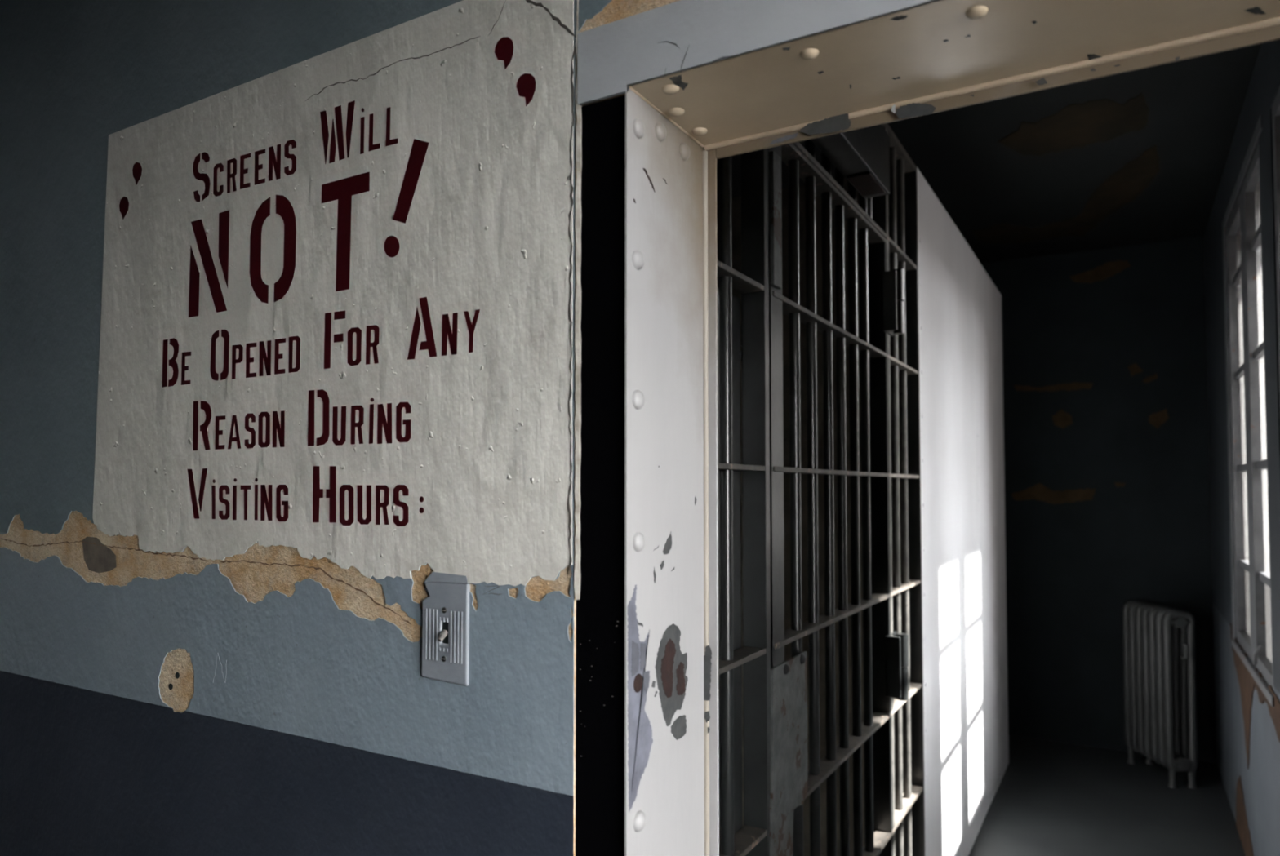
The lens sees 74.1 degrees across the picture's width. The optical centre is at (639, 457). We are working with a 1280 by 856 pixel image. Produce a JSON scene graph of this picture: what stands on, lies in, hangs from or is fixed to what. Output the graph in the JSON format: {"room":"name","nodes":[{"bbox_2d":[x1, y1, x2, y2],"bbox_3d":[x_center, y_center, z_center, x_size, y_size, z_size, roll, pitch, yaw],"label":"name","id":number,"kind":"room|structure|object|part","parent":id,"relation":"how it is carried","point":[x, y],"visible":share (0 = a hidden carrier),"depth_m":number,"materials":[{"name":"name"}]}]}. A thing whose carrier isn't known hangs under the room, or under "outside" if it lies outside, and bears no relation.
{"room":"prison interior","nodes":[
{"label":"prison interior","id":0,"kind":"room"},
{"bbox_2d":[0,0,679,855],"bbox_3d":[-0.734,0.099,1.347,4.580,3.100,0.185,-1,-2,30],"label":"wall","id":1,"kind":"structure","parent":0,"point":[272,700],"depth_m":1.18,"materials":[{"name":"blue paint"}]},
{"bbox_2d":[92,0,582,599],"bbox_3d":[-0.450,-0.185,1.089,0.898,0.672,0.006,-1,-2,30],"label":"painted sign","id":2,"kind":"object","parent":1,"relation":"attached to","point":[335,322],"visible":1,"depth_m":1.02,"materials":[{"name":"white paint"}]},
{"bbox_2d":[422,572,470,686],"bbox_3d":[-0.217,0.188,0.934,0.067,0.121,0.016,-1,-2,30],"label":"light switch","id":3,"kind":"object","parent":1,"relation":"attached to","point":[446,611],"visible":1,"depth_m":0.93,"materials":[{"name":"grey paint"}]},
{"bbox_2d":[575,94,625,855],"bbox_3d":[0.000,0.636,0.891,0.060,1.993,0.158,-1,-2,30],"label":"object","id":4,"kind":"structure","parent":1,"relation":"attached to","point":[600,609],"depth_m":0.85,"materials":[{"name":"black paint"}]},
{"bbox_2d":[577,0,1279,855],"bbox_3d":[0.530,0.588,0.601,1.262,2.068,0.190,-1,-2,30],"label":"door frame","id":5,"kind":"structure","parent":1,"relation":"in","point":[702,82],"depth_m":0.85,"materials":[{"name":"white paint"}]},
{"bbox_2d":[660,639,675,697],"bbox_3d":[0.030,0.222,0.892,0.001,0.062,0.034,-1,-2,30],"label":"rust spot","id":6,"kind":"object","parent":5,"relation":"attached to","point":[668,646],"depth_m":0.89,"materials":[{"name":"brown metal"}]},
{"bbox_3d":[0.484,0.585,0.521,1.262,2.068,0.004,-1,-2,30],"label":"plate","id":7,"kind":"part","parent":5,"relation":"part of","materials":[{"name":"grey paint"}]},
{"bbox_2d":[716,200,719,260],"bbox_3d":[0.313,-0.904,3.375,0.007,0.237,0.012,-1,-2,30],"label":"bar","id":8,"kind":"object","parent":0,"point":[717,218],"depth_m":3.37,"materials":[{"name":"grey metal"}]},
{"bbox_2d":[716,140,834,200],"bbox_3d":[-0.271,-1.066,2.489,1.550,0.020,2.119,-1,-2,30],"label":"ceiling","id":9,"kind":"structure","parent":0,"point":[736,159],"depth_m":3.08,"materials":[{"name":"black paint"}]},
{"bbox_2d":[802,635,808,771],"bbox_3d":[0.616,0.905,3.135,0.022,0.496,0.012,-1,-2,30],"label":"bar","id":10,"kind":"object","parent":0,"point":[805,639],"depth_m":3.13,"materials":[{"name":"grey metal"}]},
{"bbox_2d":[803,795,809,855],"bbox_3d":[0.615,1.353,3.119,0.023,0.220,0.012,-1,-2,30],"label":"bar","id":11,"kind":"object","parent":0,"point":[806,802],"depth_m":3.12,"materials":[{"name":"grey metal"}]},
{"bbox_2d":[717,123,923,855],"bbox_3d":[0.420,0.302,2.045,0.061,2.743,2.125,-1,-2,30],"label":"bars","id":12,"kind":"object","parent":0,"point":[753,839],"visible":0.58,"depth_m":1.72,"materials":[{"name":"metal"}]},
{"bbox_3d":[0.161,0.639,1.637,0.008,1.940,0.166,-1,-2,30],"label":"lock plate","id":13,"kind":"part","parent":12,"relation":"part of","materials":[{"name":"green metal"}]},
{"bbox_2d":[740,358,742,464],"bbox_3d":[0.397,-0.181,3.301,0.005,0.411,0.012,-1,-2,30],"label":"bar","id":14,"kind":"object","parent":12,"relation":"attached to","point":[740,358],"depth_m":3.30,"materials":[{"name":"grey metal"}]},
{"bbox_2d":[740,471,742,647],"bbox_3d":[0.397,0.392,3.280,0.007,0.673,0.012,-1,-2,30],"label":"bar","id":15,"kind":"object","parent":12,"relation":"attached to","point":[740,472],"depth_m":3.28,"materials":[{"name":"grey metal"}]},
{"bbox_3d":[0.236,0.281,1.718,0.051,2.683,0.024,-1,-2,30],"label":"post","id":16,"kind":"part","parent":12,"relation":"part of","materials":[{"name":"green metal"}]},
{"bbox_2d":[782,188,788,298],"bbox_3d":[0.556,-0.816,3.231,0.025,0.422,0.012,-1,-2,30],"label":"bar","id":17,"kind":"object","parent":12,"relation":"attached to","point":[784,192],"depth_m":3.23,"materials":[{"name":"grey metal"}]},
{"bbox_2d":[782,313,790,467],"bbox_3d":[0.556,-0.256,3.211,0.025,0.584,0.012,-1,-2,30],"label":"bar","id":18,"kind":"object","parent":12,"relation":"attached to","point":[785,317],"depth_m":3.21,"materials":[{"name":"grey metal"}]},
{"bbox_2d":[783,473,791,630],"bbox_3d":[0.556,0.352,3.189,0.025,0.585,0.012,-1,-2,30],"label":"bar","id":19,"kind":"object","parent":12,"relation":"attached to","point":[786,476],"depth_m":3.19,"materials":[{"name":"grey metal"}]},
{"bbox_2d":[784,643,791,661],"bbox_3d":[0.556,0.727,3.176,0.023,0.066,0.012,-1,-2,30],"label":"bar","id":20,"kind":"object","parent":12,"relation":"attached to","point":[788,647],"depth_m":3.17,"materials":[{"name":"grey metal"}]},
{"bbox_2d":[799,185,805,308],"bbox_3d":[0.615,-0.795,3.197,0.024,0.467,0.012,-1,-2,30],"label":"bar","id":21,"kind":"object","parent":12,"relation":"attached to","point":[802,188],"depth_m":3.20,"materials":[{"name":"grey metal"}]},
{"bbox_2d":[800,322,807,468],"bbox_3d":[0.615,-0.235,3.176,0.024,0.547,0.012,-1,-2,30],"label":"bar","id":22,"kind":"object","parent":12,"relation":"attached to","point":[802,326],"depth_m":3.18,"materials":[{"name":"grey metal"}]},
{"bbox_2d":[800,474,808,622],"bbox_3d":[0.615,0.336,3.156,0.024,0.548,0.012,-1,-2,30],"label":"bar","id":23,"kind":"object","parent":12,"relation":"attached to","point":[803,477],"depth_m":3.15,"materials":[{"name":"grey metal"}]},
{"bbox_2d":[815,192,822,317],"bbox_3d":[0.671,-0.757,3.163,0.023,0.470,0.012,-1,-2,30],"label":"bar","id":24,"kind":"object","parent":12,"relation":"attached to","point":[818,199],"depth_m":3.16,"materials":[{"name":"grey metal"}]},
{"bbox_2d":[816,330,823,469],"bbox_3d":[0.671,-0.216,3.144,0.023,0.514,0.012,-1,-2,30],"label":"bar","id":25,"kind":"object","parent":12,"relation":"attached to","point":[820,335],"depth_m":3.14,"materials":[{"name":"grey metal"}]},
{"bbox_2d":[817,475,824,616],"bbox_3d":[0.671,0.323,3.124,0.023,0.516,0.012,-1,-2,30],"label":"bar","id":26,"kind":"object","parent":12,"relation":"attached to","point":[820,477],"depth_m":3.12,"materials":[{"name":"grey metal"}]},
{"bbox_2d":[831,208,835,324],"bbox_3d":[0.718,-0.707,3.134,0.011,0.433,0.012,-1,-2,30],"label":"bar","id":27,"kind":"object","parent":12,"relation":"attached to","point":[833,211],"depth_m":3.13,"materials":[{"name":"grey metal"}]},
{"bbox_2d":[832,338,836,470],"bbox_3d":[0.718,-0.197,3.116,0.011,0.481,0.012,-1,-2,30],"label":"bar","id":28,"kind":"object","parent":12,"relation":"attached to","point":[833,340],"depth_m":3.11,"materials":[{"name":"grey metal"}]},
{"bbox_2d":[833,475,838,609],"bbox_3d":[0.718,0.309,3.097,0.011,0.484,0.012,-1,-2,30],"label":"bar","id":29,"kind":"object","parent":12,"relation":"attached to","point":[834,477],"depth_m":3.10,"materials":[{"name":"grey metal"}]},
{"bbox_2d":[768,143,908,855],"bbox_3d":[0.522,0.470,2.157,0.116,2.316,1.064,-1,-2,30],"label":"door","id":30,"kind":"structure","parent":12,"relation":"attached to","point":[882,291],"depth_m":2.15,"materials":[{"name":"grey metal"}]},
{"bbox_3d":[0.314,0.636,1.785,0.006,0.417,0.222,-1,-2,30],"label":"lock plate","id":31,"kind":"part","parent":30,"relation":"part of","materials":[{"name":"grey metal"}]},
{"bbox_3d":[0.498,-0.327,2.190,0.048,0.011,0.961,-1,-2,30],"label":"rail","id":32,"kind":"part","parent":30,"relation":"part of","materials":[{"name":"metal"}]},
{"bbox_3d":[0.498,0.038,2.176,0.048,0.011,0.961,-1,-2,30],"label":"rail","id":33,"kind":"part","parent":30,"relation":"part of","materials":[{"name":"metal"}]},
{"bbox_3d":[0.498,0.403,2.163,0.048,0.011,0.961,-1,-2,30],"label":"rail","id":34,"kind":"part","parent":30,"relation":"part of","materials":[{"name":"metal"}]},
{"bbox_3d":[0.498,-0.681,2.203,0.048,0.011,0.961,-1,-2,30],"label":"rail","id":35,"kind":"part","parent":30,"relation":"part of","materials":[{"name":"metal"}]},
{"bbox_3d":[0.498,0.760,2.151,0.048,0.011,0.961,-1,-2,30],"label":"rail","id":36,"kind":"part","parent":30,"relation":"part of","materials":[{"name":"metal"}]},
{"bbox_3d":[0.498,1.113,2.138,0.048,0.011,0.961,-1,-2,30],"label":"rail","id":37,"kind":"part","parent":30,"relation":"part of","materials":[{"name":"metal"}]},
{"bbox_2d":[844,219,848,332],"bbox_3d":[0.760,-0.667,3.109,0.013,0.415,0.012,-1,-2,30],"label":"bar","id":38,"kind":"object","parent":12,"relation":"attached to","point":[846,224],"depth_m":3.11,"materials":[{"name":"grey metal"}]},
{"bbox_2d":[845,345,849,471],"bbox_3d":[0.760,-0.182,3.091,0.013,0.457,0.012,-1,-2,30],"label":"bar","id":39,"kind":"object","parent":12,"relation":"attached to","point":[847,399],"depth_m":3.09,"materials":[{"name":"grey metal"}]},
{"bbox_2d":[846,475,851,604],"bbox_3d":[0.760,0.297,3.074,0.013,0.460,0.012,-1,-2,30],"label":"bar","id":40,"kind":"object","parent":12,"relation":"attached to","point":[848,491],"depth_m":3.07,"materials":[{"name":"grey metal"}]},
{"bbox_2d":[810,124,889,198],"bbox_3d":[0.461,-0.822,2.022,0.074,0.171,0.810,-1,-2,30],"label":"housing","id":41,"kind":"object","parent":12,"relation":"attached to","point":[862,156],"visible":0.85,"depth_m":2.18,"materials":[{"name":"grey metal"}]},
{"bbox_2d":[857,231,860,338],"bbox_3d":[0.798,-0.628,3.085,0.007,0.389,0.012,-1,-2,30],"label":"bar","id":42,"kind":"object","parent":12,"relation":"attached to","point":[858,245],"depth_m":3.08,"materials":[{"name":"grey metal"}]},
{"bbox_2d":[857,351,861,471],"bbox_3d":[0.798,-0.167,3.069,0.007,0.432,0.012,-1,-2,30],"label":"bar","id":43,"kind":"object","parent":12,"relation":"attached to","point":[859,353],"depth_m":3.07,"materials":[{"name":"grey metal"}]},
{"bbox_2d":[859,476,862,599],"bbox_3d":[0.798,0.287,3.052,0.007,0.436,0.012,-1,-2,30],"label":"bar","id":44,"kind":"object","parent":12,"relation":"attached to","point":[860,505],"depth_m":3.05,"materials":[{"name":"grey metal"}]},
{"bbox_3d":[0.748,0.313,2.607,0.049,2.683,0.030,-1,-2,30],"label":"post","id":45,"kind":"part","parent":12,"relation":"part of","materials":[{"name":"metal"}]},
{"bbox_2d":[820,779,826,855],"bbox_3d":[0.671,1.310,3.089,0.022,0.276,0.012,-1,-2,30],"label":"bar","id":46,"kind":"object","parent":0,"point":[823,786],"depth_m":3.09,"materials":[{"name":"grey metal"}]},
{"bbox_2d":[835,621,839,746],"bbox_3d":[0.718,0.819,3.079,0.011,0.447,0.012,-1,-2,30],"label":"bar","id":47,"kind":"object","parent":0,"point":[837,623],"depth_m":3.08,"materials":[{"name":"grey metal"}]},
{"bbox_2d":[835,767,839,855],"bbox_3d":[0.718,1.277,3.063,0.011,0.315,0.012,-1,-2,30],"label":"bar","id":48,"kind":"object","parent":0,"point":[837,770],"depth_m":3.06,"materials":[{"name":"grey metal"}]},
{"bbox_2d":[848,615,852,734],"bbox_3d":[0.760,0.782,3.056,0.013,0.424,0.012,-1,-2,30],"label":"bar","id":49,"kind":"object","parent":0,"point":[850,673],"depth_m":3.06,"materials":[{"name":"grey metal"}]},
{"bbox_2d":[848,755,853,855],"bbox_3d":[0.760,1.245,3.040,0.013,0.356,0.012,-1,-2,30],"label":"bar","id":50,"kind":"object","parent":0,"point":[851,765],"depth_m":3.04,"materials":[{"name":"grey metal"}]},
{"bbox_2d":[860,610,863,723],"bbox_3d":[0.798,0.747,3.036,0.007,0.397,0.012,-1,-2,30],"label":"bar","id":51,"kind":"object","parent":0,"point":[861,611],"depth_m":3.03,"materials":[{"name":"grey metal"}]},
{"bbox_2d":[862,743,864,847],"bbox_3d":[0.798,1.201,3.019,0.007,0.362,0.012,-1,-2,30],"label":"bar","id":52,"kind":"object","parent":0,"point":[863,766],"depth_m":3.02,"materials":[{"name":"grey metal"}]},
{"bbox_2d":[904,164,1008,855],"bbox_3d":[0.871,0.385,4.366,1.604,2.745,2.346,-1,-2,30],"label":"wall","id":53,"kind":"structure","parent":0,"point":[958,646],"depth_m":3.50,"materials":[{"name":"white paint"}]},
{"bbox_2d":[716,43,1261,263],"bbox_3d":[-0.373,-1.479,2.232,4.980,0.123,9.200,-1,-2,30],"label":"ceiling","id":54,"kind":"structure","parent":0,"point":[1140,156],"depth_m":3.85,"materials":[{"name":"paint"}]},
{"bbox_2d":[980,235,1217,764],"bbox_3d":[1.827,0.265,5.952,4.415,3.100,0.153,-1,-2,30],"label":"wall","id":55,"kind":"structure","parent":0,"point":[1106,427],"depth_m":5.27,"materials":[{"name":"teal paint"}]},
{"bbox_2d":[968,735,1245,855],"bbox_3d":[0.469,1.799,3.820,4.735,0.120,5.405,-1,-2,30],"label":"floor","id":56,"kind":"structure","parent":0,"point":[1051,798],"depth_m":4.25,"materials":[{"name":"grey paint"}]},
{"bbox_2d":[1122,600,1198,789],"bbox_3d":[2.906,1.301,4.726,0.167,0.941,0.493,0,-2,1],"label":"radiator","id":57,"kind":"object","parent":56,"relation":"on","point":[1159,655],"visible":1,"depth_m":4.66,"materials":[{"name":"grey metal"}]},
{"bbox_3d":[2.861,1.724,4.933,0.048,0.110,0.046,-1,-2,30],"label":"leg","id":58,"kind":"part","parent":57,"relation":"part of","materials":[{"name":"grey paint"}]},
{"bbox_3d":[2.962,1.724,4.931,0.048,0.110,0.046,-1,-2,30],"label":"leg","id":59,"kind":"part","parent":57,"relation":"part of","materials":[{"name":"grey paint"}]},
{"bbox_3d":[2.852,1.710,4.537,0.048,0.110,0.046,-1,-2,30],"label":"leg","id":60,"kind":"part","parent":57,"relation":"part of","materials":[{"name":"grey paint"}]},
{"bbox_3d":[2.953,1.710,4.535,0.048,0.110,0.046,-1,-2,30],"label":"leg","id":61,"kind":"part","parent":57,"relation":"part of","materials":[{"name":"grey paint"}]},
{"bbox_2d":[1204,40,1279,855],"bbox_3d":[2.253,0.152,2.677,0.404,3.111,5.105,-1,-2,30],"label":"wall","id":62,"kind":"structure","parent":0,"point":[1247,726],"depth_m":3.49,"materials":[{"name":"blue paint"}]},
{"bbox_2d":[1222,113,1274,707],"bbox_3d":[2.451,-0.144,3.419,0.071,2.005,1.360,-1,-2,30],"label":"window","id":63,"kind":"structure","parent":62,"relation":"in","point":[1251,586],"depth_m":3.38,"materials":[{"name":"white glass"}]},
{"bbox_3d":[2.636,-0.282,3.682,0.004,1.510,0.490,-1,-2,30],"label":"glass pane","id":64,"kind":"part","parent":63,"relation":"part of","materials":[{"name":"white glass"}]},
{"bbox_3d":[2.453,-0.152,3.418,0.026,1.990,1.360,-1,-2,30],"label":"casing","id":65,"kind":"part","parent":63,"relation":"part of","materials":[{"name":"white wood"}]},
{"bbox_3d":[2.636,0.627,3.649,0.004,0.310,0.490,-1,-2,30],"label":"frosted pane","id":66,"kind":"part","parent":63,"relation":"part of","materials":[{"name":"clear glass"}]},
{"bbox_3d":[2.460,0.840,3.390,0.042,0.035,1.280,-1,-2,30],"label":"sill","id":67,"kind":"part","parent":63,"relation":"part of","materials":[{"name":"grey metal"}]},
{"bbox_3d":[2.317,-0.302,3.130,0.004,1.510,0.415,-1,-2,30],"label":"glass pane","id":68,"kind":"part","parent":63,"relation":"part of","materials":[{"name":"white glass"}]},
{"bbox_3d":[2.317,0.607,3.097,0.004,0.310,0.415,-1,-2,30],"label":"frosted pane","id":69,"kind":"part","parent":63,"relation":"part of","materials":[{"name":"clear glass"}]},
{"bbox_2d":[1271,86,1279,401],"bbox_3d":[1.884,-0.174,2.402,0.036,1.920,0.630,-1,-2,30],"label":"window","id":70,"kind":"structure","parent":62,"relation":"in","point":[1276,105],"depth_m":2.66,"materials":[{"name":"grey metal"}]}
]}

